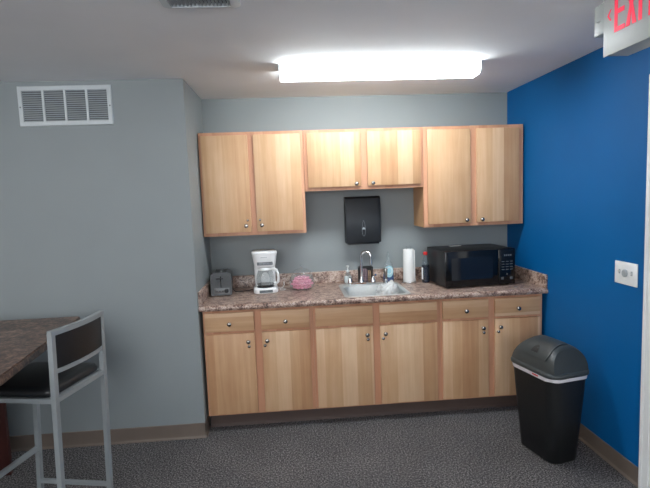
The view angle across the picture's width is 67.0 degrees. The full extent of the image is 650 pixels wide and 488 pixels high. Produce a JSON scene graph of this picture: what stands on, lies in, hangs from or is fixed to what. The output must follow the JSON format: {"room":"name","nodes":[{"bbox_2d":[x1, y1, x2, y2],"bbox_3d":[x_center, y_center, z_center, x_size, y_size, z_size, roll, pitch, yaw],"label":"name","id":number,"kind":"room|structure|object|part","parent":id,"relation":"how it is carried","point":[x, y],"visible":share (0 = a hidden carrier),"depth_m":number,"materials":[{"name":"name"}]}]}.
{"room":"office break room","nodes":[
{"label":"office break room","id":0,"kind":"room"},
{"bbox_2d":[0,79,211,435],"bbox_3d":[-2.687,0.178,3.547,3.584,2.420,0.785,-3,6,-4],"label":"wall","id":1,"kind":"structure","parent":0,"point":[94,218],"depth_m":3.23,"materials":[{"name":"grey paint"}]},
{"bbox_2d":[16,85,113,126],"bbox_3d":[-1.650,-0.880,3.121,0.578,0.250,0.013,-3,6,-4],"label":"air vent","id":2,"kind":"object","parent":1,"relation":"in","point":[66,105],"visible":1,"depth_m":3.12,"materials":[{"name":"white metal"}]},
{"bbox_3d":[-1.850,-0.871,3.107,0.119,0.195,0.008,-3,6,-4],"label":"louver panel","id":3,"kind":"part","parent":2,"relation":"part of","materials":[{"name":"grey metal"}]},
{"bbox_3d":[-1.717,-0.877,3.116,0.119,0.195,0.008,-3,6,-4],"label":"louver panel","id":4,"kind":"part","parent":2,"relation":"part of","materials":[{"name":"grey metal"}]},
{"bbox_3d":[-1.583,-0.883,3.126,0.119,0.195,0.008,-3,6,-4],"label":"louver panel","id":5,"kind":"part","parent":2,"relation":"part of","materials":[{"name":"grey metal"}]},
{"bbox_3d":[-1.450,-0.889,3.135,0.119,0.195,0.008,-3,6,-4],"label":"louver panel","id":6,"kind":"part","parent":2,"relation":"part of","materials":[{"name":"grey metal"}]},
{"bbox_2d":[10,395,516,451],"bbox_3d":[-1.397,1.302,3.430,6.039,0.113,0.169,-3,6,-4],"label":"baseboard","id":7,"kind":"structure","parent":1,"relation":"attached to","point":[497,401],"depth_m":3.57,"materials":[{"name":"plastic"}]},
{"bbox_2d":[0,0,603,98],"bbox_3d":[-1.253,-0.876,0.876,6.155,0.100,6.100,-3,6,-4],"label":"ceiling","id":8,"kind":"structure","parent":0,"point":[220,53],"depth_m":2.48,"materials":[{"name":"paint"}]},
{"bbox_2d":[159,0,240,8],"bbox_3d":[-0.485,-0.942,1.840,0.310,0.017,0.310,-3,6,-4],"label":"ceiling vent","id":9,"kind":"object","parent":8,"relation":"in","point":[171,4],"visible":1,"depth_m":1.94,"materials":[{"name":"white metal"}]},
{"bbox_2d":[278,60,481,81],"bbox_3d":[0.335,-1.062,3.026,1.234,0.075,0.164,-3,6,-4],"label":"ceiling light","id":10,"kind":"object","parent":8,"relation":"attached to","point":[442,69],"visible":1,"depth_m":2.96,"materials":[{"name":"white plastic"}]},
{"bbox_2d":[594,0,649,57],"bbox_3d":[1.209,-0.887,1.878,0.110,0.259,0.451,-3,6,-4],"label":"exit sign","id":11,"kind":"object","parent":8,"relation":"hanging from","point":[623,26],"visible":1,"depth_m":1.91,"materials":[{"name":"white plastic"}]},
{"bbox_2d":[0,406,636,487],"bbox_3d":[-1.159,1.630,1.126,6.155,0.100,6.100,-3,6,-4],"label":"floor","id":12,"kind":"structure","parent":0,"point":[480,447],"depth_m":3.06,"materials":[{"name":"grey carpet"}]},
{"bbox_2d":[0,316,79,475],"bbox_3d":[-2.002,1.010,2.350,1.405,0.953,1.375,-3,6,-4],"label":"table","id":13,"kind":"object","parent":12,"relation":"on","point":[22,341],"visible":0.78,"depth_m":2.65,"materials":[{"name":"brown laminate"}]},
{"bbox_3d":[-2.213,0.978,2.963,0.535,0.910,0.030,-3,6,-4],"label":"panel","id":14,"kind":"part","parent":13,"relation":"part of","materials":[{"name":"red wood"}]},
{"bbox_2d":[0,310,112,487],"bbox_3d":[-1.443,0.913,2.548,0.508,1.057,0.418,-1,6,8],"label":"bar stool","id":15,"kind":"object","parent":12,"relation":"on","point":[70,345],"visible":0.98,"depth_m":2.46,"materials":[{"name":"grey paint"}]},
{"bbox_3d":[-1.633,1.072,2.788,0.060,0.708,0.025,-1,6,8],"label":"leg","id":16,"kind":"part","parent":15,"relation":"part of","materials":[{"name":"grey paint"}]},
{"bbox_3d":[-1.449,0.723,2.529,0.441,0.022,0.411,-1,6,8],"label":"seat frame","id":17,"kind":"part","parent":15,"relation":"part of","materials":[{"name":"grey paint"}]},
{"bbox_3d":[-1.267,0.934,2.329,0.055,1.045,0.025,-1,6,8],"label":"leg","id":18,"kind":"part","parent":15,"relation":"part of","materials":[{"name":"grey paint"}]},
{"bbox_3d":[-1.234,0.395,2.465,0.046,0.024,0.418,-1,6,8],"label":"rail","id":19,"kind":"part","parent":15,"relation":"part of","materials":[{"name":"silver metal"}]},
{"bbox_3d":[-1.232,0.580,2.484,0.042,0.020,0.370,-1,6,8],"label":"rail","id":20,"kind":"part","parent":15,"relation":"part of","materials":[{"name":"silver metal"}]},
{"bbox_3d":[-1.214,0.894,2.712,0.055,1.045,0.025,-1,6,8],"label":"leg","id":21,"kind":"part","parent":15,"relation":"part of","materials":[{"name":"grey paint"}]},
{"bbox_2d":[202,306,315,415],"bbox_3d":[-0.475,0.852,3.740,0.760,0.874,0.655,-3,6,-4],"label":"base cabinet","id":22,"kind":"object","parent":12,"relation":"on","point":[257,360],"visible":0.95,"depth_m":3.44,"materials":[{"name":"brown wood"}]},
{"bbox_3d":[-0.662,0.541,3.406,0.336,0.130,0.019,-3,6,-4],"label":"drawer","id":23,"kind":"part","parent":22,"relation":"part of","materials":[{"name":"brown wood"}]},
{"bbox_3d":[-0.648,0.911,3.443,0.336,0.575,0.019,-3,6,-4],"label":"door","id":24,"kind":"part","parent":22,"relation":"part of","materials":[{"name":"brown wood"}]},
{"bbox_3d":[-0.278,0.524,3.433,0.336,0.130,0.019,-3,6,-4],"label":"drawer","id":25,"kind":"part","parent":22,"relation":"part of","materials":[{"name":"brown wood"}]},
{"bbox_3d":[-0.264,0.894,3.470,0.336,0.575,0.019,-3,6,-4],"label":"door","id":26,"kind":"part","parent":22,"relation":"part of","materials":[{"name":"brown wood"}]},
{"bbox_2d":[198,265,547,311],"bbox_3d":[0.342,0.311,3.750,2.468,0.136,0.663,-3,6,-4],"label":"countertop","id":27,"kind":"structure","parent":22,"relation":"on","point":[325,290],"depth_m":3.58,"materials":[{"name":"brown laminate"}]},
{"bbox_2d":[210,268,252,295],"bbox_3d":[-0.704,0.288,3.780,0.331,0.180,0.250,-3,6,-8],"label":"toaster","id":28,"kind":"object","parent":27,"relation":"on","point":[221,280],"visible":1,"depth_m":3.67,"materials":[{"name":"metal"}]},
{"bbox_3d":[-0.777,0.300,3.671,0.156,0.171,0.016,-3,6,-8],"label":"panel","id":29,"kind":"part","parent":28,"relation":"part of","materials":[{"name":"metal"}]},
{"bbox_3d":[-0.769,0.351,3.668,0.112,0.044,0.003,-3,6,-8],"label":"control panel","id":30,"kind":"part","parent":28,"relation":"part of","materials":[{"name":"grey plastic"}]},
{"bbox_2d":[251,249,285,293],"bbox_3d":[-0.435,0.205,3.808,0.254,0.317,0.266,-3,6,-8],"label":"coffee maker","id":31,"kind":"object","parent":27,"relation":"on","point":[264,257],"visible":0.95,"depth_m":3.71,"materials":[{"name":"white plastic"}]},
{"bbox_3d":[-0.468,0.058,3.768,0.192,0.016,0.196,-3,6,-8],"label":"lid","id":32,"kind":"part","parent":31,"relation":"part of","materials":[{"name":"white plastic"}]},
{"bbox_3d":[-0.470,0.239,3.848,0.164,0.156,0.068,-3,6,-8],"label":"water tank","id":33,"kind":"part","parent":31,"relation":"part of","materials":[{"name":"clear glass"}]},
{"bbox_2d":[257,262,272,265],"bbox_3d":[-0.453,0.148,3.692,0.116,0.023,0.013,-3,6,-8],"label":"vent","id":34,"kind":"object","parent":31,"relation":"attached to","point":[258,263],"depth_m":3.69,"materials":[{"name":"grey plastic"}]},
{"bbox_3d":[-0.442,0.357,3.691,0.100,0.020,0.008,-3,6,-8],"label":"control panel","id":35,"kind":"part","parent":31,"relation":"part of","materials":[{"name":"grey plastic"}]},
{"bbox_2d":[257,267,279,286],"bbox_3d":[-0.439,0.247,3.758,0.176,0.147,0.140,-3,6,-8],"label":"carafe","id":36,"kind":"object","parent":31,"relation":"on","point":[263,284],"visible":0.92,"depth_m":3.71,"materials":[{"name":"clear glass"}]},
{"bbox_3d":[-0.459,0.186,3.749,0.111,0.022,0.111,-3,6,-8],"label":"lid","id":37,"kind":"part","parent":36,"relation":"part of","materials":[{"name":"white plastic"}]},
{"bbox_3d":[-0.378,0.242,3.725,0.070,0.130,0.022,0,6,20],"label":"handle","id":38,"kind":"part","parent":36,"relation":"part of","materials":[{"name":"white plastic"}]},
{"bbox_2d":[344,265,350,283],"bbox_3d":[0.187,0.247,3.992,0.068,0.151,0.064,-3,6,-4],"label":"soap pump bottle","id":39,"kind":"object","parent":27,"relation":"on","point":[346,278],"visible":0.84,"depth_m":3.98,"materials":[{"name":"clear plastic"}]},
{"bbox_2d":[348,250,375,284],"bbox_3d":[0.290,0.185,3.894,0.230,0.270,0.081,-3,6,-4],"label":"faucet","id":40,"kind":"object","parent":27,"relation":"on","point":[350,281],"visible":1,"depth_m":3.90,"materials":[{"name":"silver metal"}]},
{"bbox_3d":[0.294,0.310,3.920,0.230,0.016,0.054,-3,6,-4],"label":"plate","id":41,"kind":"part","parent":40,"relation":"part of","materials":[{"name":"silver metal"}]},
{"bbox_3d":[0.320,0.177,3.887,0.117,0.255,0.044,1,7,32],"label":"spout","id":42,"kind":"part","parent":40,"relation":"part of","materials":[{"name":"silver metal"}]},
{"bbox_2d":[358,266,372,280],"bbox_3d":[0.333,0.249,4.016,0.117,0.133,0.069,-3,6,-4],"label":"sponge caddy","id":43,"kind":"object","parent":27,"relation":"on","point":[370,268],"visible":0.58,"depth_m":3.99,"materials":[{"name":"black plastic"}]},
{"bbox_2d":[363,269,367,280],"bbox_3d":[0.317,0.257,4.016,0.056,0.107,0.044,-3,6,-4],"label":"sponge","id":44,"kind":"object","parent":43,"relation":"in","point":[363,269],"visible":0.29,"depth_m":3.99,"materials":[{"name":"brown"}]},
{"bbox_2d":[338,282,410,296],"bbox_3d":[0.365,0.425,3.723,0.480,0.178,0.494,-3,6,-4],"label":"sink","id":45,"kind":"object","parent":27,"relation":"in","point":[362,290],"visible":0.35,"depth_m":3.86,"materials":[{"name":"metal"}]},
{"bbox_2d":[383,268,387,282],"bbox_3d":[0.486,0.251,3.929,0.044,0.117,0.044,-3,6,-4],"label":"sprayer","id":46,"kind":"object","parent":45,"relation":"on","point":[385,269],"visible":0.96,"depth_m":3.92,"materials":[{"name":"silver metal"}]},
{"bbox_2d":[375,280,398,294],"bbox_3d":[0.471,0.383,3.697,0.185,0.232,0.201,-3,6,-4],"label":"plastic bag","id":47,"kind":"object","parent":45,"relation":"in","point":[390,287],"visible":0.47,"depth_m":3.63,"materials":[{"name":"white plastic"}]},
{"bbox_2d":[383,266,393,281],"bbox_3d":[0.517,0.184,4.005,0.090,0.249,0.064,-3,6,-4],"label":"dish soap bottle","id":48,"kind":"object","parent":27,"relation":"on","point":[390,276],"visible":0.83,"depth_m":3.98,"materials":[{"name":"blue plastic"}]},
{"bbox_2d":[422,252,429,282],"bbox_3d":[0.799,0.184,3.901,0.064,0.249,0.063,-3,6,-4],"label":"soda bottle","id":49,"kind":"object","parent":27,"relation":"on","point":[425,268],"visible":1,"depth_m":3.88,"materials":[{"name":"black plastic"}]},
{"bbox_2d":[427,244,514,287],"bbox_3d":[1.126,0.165,3.822,0.548,0.278,0.387,-3,6,-8],"label":"microwave","id":50,"kind":"object","parent":27,"relation":"on","point":[474,264],"visible":0.97,"depth_m":3.64,"materials":[{"name":"black plastic"}]},
{"bbox_3d":[1.085,0.179,3.634,0.411,0.266,0.022,-3,6,-8],"label":"door","id":51,"kind":"part","parent":50,"relation":"part of","materials":[{"name":"black glass"}]},
{"bbox_3d":[1.356,0.165,3.673,0.133,0.266,0.022,-3,6,-8],"label":"control panel","id":52,"kind":"part","parent":50,"relation":"part of","materials":[{"name":"black plastic"}]},
{"bbox_3d":[0.670,0.163,3.929,0.126,0.296,0.126,-3,6,-4],"label":"towel holder","id":53,"kind":"object","parent":27,"relation":"on","visible":0},
{"bbox_2d":[403,248,414,281],"bbox_3d":[0.672,0.170,3.930,0.094,0.261,0.091,-3,6,-4],"label":"paper towel roll","id":54,"kind":"object","parent":53,"relation":"on","point":[408,254],"visible":1,"depth_m":3.90,"materials":[{"name":"white paper"}]},
{"bbox_2d":[312,299,440,408],"bbox_3d":[0.360,0.815,3.800,0.912,0.874,0.655,-3,6,-4],"label":"base cabinet","id":55,"kind":"object","parent":12,"relation":"on","point":[381,352],"visible":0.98,"depth_m":3.50,"materials":[{"name":"brown wood"}]},
{"bbox_3d":[0.134,0.506,3.463,0.406,0.130,0.019,-3,6,-4],"label":"drawer","id":56,"kind":"part","parent":55,"relation":"part of","materials":[{"name":"brown wood"}]},
{"bbox_3d":[0.148,0.875,3.500,0.406,0.575,0.019,-3,6,-4],"label":"door","id":57,"kind":"part","parent":55,"relation":"part of","materials":[{"name":"brown wood"}]},
{"bbox_3d":[0.592,0.485,3.496,0.414,0.130,0.019,-3,6,-4],"label":"drawer","id":58,"kind":"part","parent":55,"relation":"part of","materials":[{"name":"brown wood"}]},
{"bbox_3d":[0.606,0.855,3.533,0.414,0.575,0.019,-3,6,-4],"label":"door","id":59,"kind":"part","parent":55,"relation":"part of","materials":[{"name":"brown wood"}]},
{"bbox_2d":[439,294,541,399],"bbox_3d":[1.196,0.777,3.860,0.760,0.874,0.655,-3,6,-4],"label":"base cabinet","id":60,"kind":"object","parent":12,"relation":"on","point":[479,336],"visible":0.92,"depth_m":3.56,"materials":[{"name":"brown wood"}]},
{"bbox_3d":[1.008,0.467,3.526,0.336,0.130,0.019,-3,6,-4],"label":"drawer","id":61,"kind":"part","parent":60,"relation":"part of","materials":[{"name":"brown wood"}]},
{"bbox_3d":[1.022,0.836,3.562,0.336,0.575,0.019,-3,6,-4],"label":"door","id":62,"kind":"part","parent":60,"relation":"part of","materials":[{"name":"brown wood"}]},
{"bbox_3d":[1.391,0.450,3.553,0.338,0.130,0.019,-3,6,-4],"label":"drawer","id":63,"kind":"part","parent":60,"relation":"part of","materials":[{"name":"brown wood"}]},
{"bbox_3d":[1.405,0.819,3.590,0.338,0.575,0.019,-3,6,-4],"label":"door","id":64,"kind":"part","parent":60,"relation":"part of","materials":[{"name":"brown wood"}]},
{"bbox_2d":[511,335,588,463],"bbox_3d":[1.376,0.935,3.027,0.297,0.713,0.410,-4,6,-17],"label":"trash can","id":65,"kind":"object","parent":12,"relation":"on","point":[550,373],"visible":1,"depth_m":2.89,"materials":[{"name":"black plastic"}]},
{"bbox_2d":[512,339,587,375],"bbox_3d":[1.367,0.656,3.000,0.267,0.142,0.372,-4,6,-17],"label":"lid","id":66,"kind":"object","parent":65,"relation":"attached to","point":[544,357],"depth_m":2.88,"materials":[{"name":"plastic"}]},
{"bbox_2d":[201,92,506,275],"bbox_3d":[0.303,0.010,4.103,2.470,2.420,0.100,-3,6,-4],"label":"wall","id":67,"kind":"structure","parent":0,"point":[323,247],"depth_m":4.00,"materials":[{"name":"grey paint"}]},
{"bbox_2d":[198,130,306,236],"bbox_3d":[-0.543,-0.458,3.763,0.764,0.760,0.352,-3,6,-4],"label":"upper cabinet","id":68,"kind":"object","parent":67,"relation":"attached to","point":[252,183],"visible":1,"depth_m":3.62,"materials":[{"name":"brown wood"}]},
{"bbox_3d":[-0.725,-0.437,3.613,0.337,0.710,0.019,-3,6,-4],"label":"door","id":69,"kind":"part","parent":68,"relation":"part of","materials":[{"name":"brown wood"}]},
{"bbox_3d":[-0.346,-0.454,3.641,0.343,0.710,0.019,-3,6,-4],"label":"door","id":70,"kind":"part","parent":68,"relation":"part of","materials":[{"name":"brown wood"}]},
{"bbox_2d":[232,267,421,287],"bbox_3d":[0.317,0.261,4.067,2.468,0.098,0.020,-3,6,-4],"label":"backsplash","id":71,"kind":"structure","parent":67,"relation":"attached to","point":[243,281],"depth_m":4.03,"materials":[{"name":"brown stone"}]},
{"bbox_2d":[302,127,422,191],"bbox_3d":[0.281,-0.649,3.807,0.898,0.450,0.352,-3,6,-4],"label":"upper cabinet","id":72,"kind":"object","parent":67,"relation":"attached to","point":[368,158],"visible":1,"depth_m":3.67,"materials":[{"name":"brown wood"}]},
{"bbox_3d":[0.066,-0.627,3.655,0.400,0.400,0.019,-3,6,-4],"label":"door","id":73,"kind":"part","parent":72,"relation":"part of","materials":[{"name":"brown wood"}]},
{"bbox_3d":[0.518,-0.647,3.688,0.406,0.400,0.019,-3,6,-4],"label":"door","id":74,"kind":"part","parent":72,"relation":"part of","materials":[{"name":"brown wood"}]},
{"bbox_2d":[344,196,380,244],"bbox_3d":[0.302,-0.193,3.967,0.284,0.382,0.129,-3,6,-4],"label":"dispenser","id":75,"kind":"object","parent":67,"relation":"attached to","point":[362,214],"visible":1,"depth_m":3.91,"materials":[{"name":"black plastic"}]},
{"bbox_2d":[413,124,522,227],"bbox_3d":[1.127,-0.533,3.883,0.783,0.760,0.352,-3,6,-4],"label":"upper cabinet","id":76,"kind":"object","parent":67,"relation":"attached to","point":[473,175],"visible":1,"depth_m":3.74,"materials":[{"name":"brown wood"}]},
{"bbox_3d":[0.943,-0.512,3.733,0.334,0.710,0.019,-3,6,-4],"label":"door","id":77,"kind":"part","parent":76,"relation":"part of","materials":[{"name":"brown wood"}]},
{"bbox_3d":[1.324,-0.529,3.760,0.335,0.710,0.019,-3,6,-4],"label":"door","id":78,"kind":"part","parent":76,"relation":"part of","materials":[{"name":"brown wood"}]},
{"bbox_2d":[507,47,649,466],"bbox_3d":[1.811,0.241,1.218,0.100,2.420,6.100,-3,6,-4],"label":"wall","id":79,"kind":"structure","parent":0,"point":[584,121],"depth_m":2.97,"materials":[{"name":"blue paint"}]},
{"bbox_2d":[578,423,637,487],"bbox_3d":[1.801,1.401,1.277,0.014,0.104,5.996,-3,6,-4],"label":"baseboard","id":80,"kind":"structure","parent":79,"relation":"attached to","point":[600,447],"depth_m":2.89,"materials":[{"name":"beige plastic"}]},
{"bbox_2d":[615,260,637,287],"bbox_3d":[1.641,0.162,2.685,0.019,0.126,0.180,-3,6,-4],"label":"wall switch","id":81,"kind":"object","parent":79,"relation":"attached to","point":[626,273],"visible":1,"depth_m":2.67,"materials":[{"name":"white plastic"}]},
{"bbox_2d":[638,74,649,487],"bbox_3d":[1.655,0.240,2.504,0.026,2.180,0.062,-3,6,-4],"label":"trim","id":82,"kind":"structure","parent":79,"relation":"attached to","point":[644,432],"depth_m":2.54,"materials":[{"name":"white paint"}]}
]}

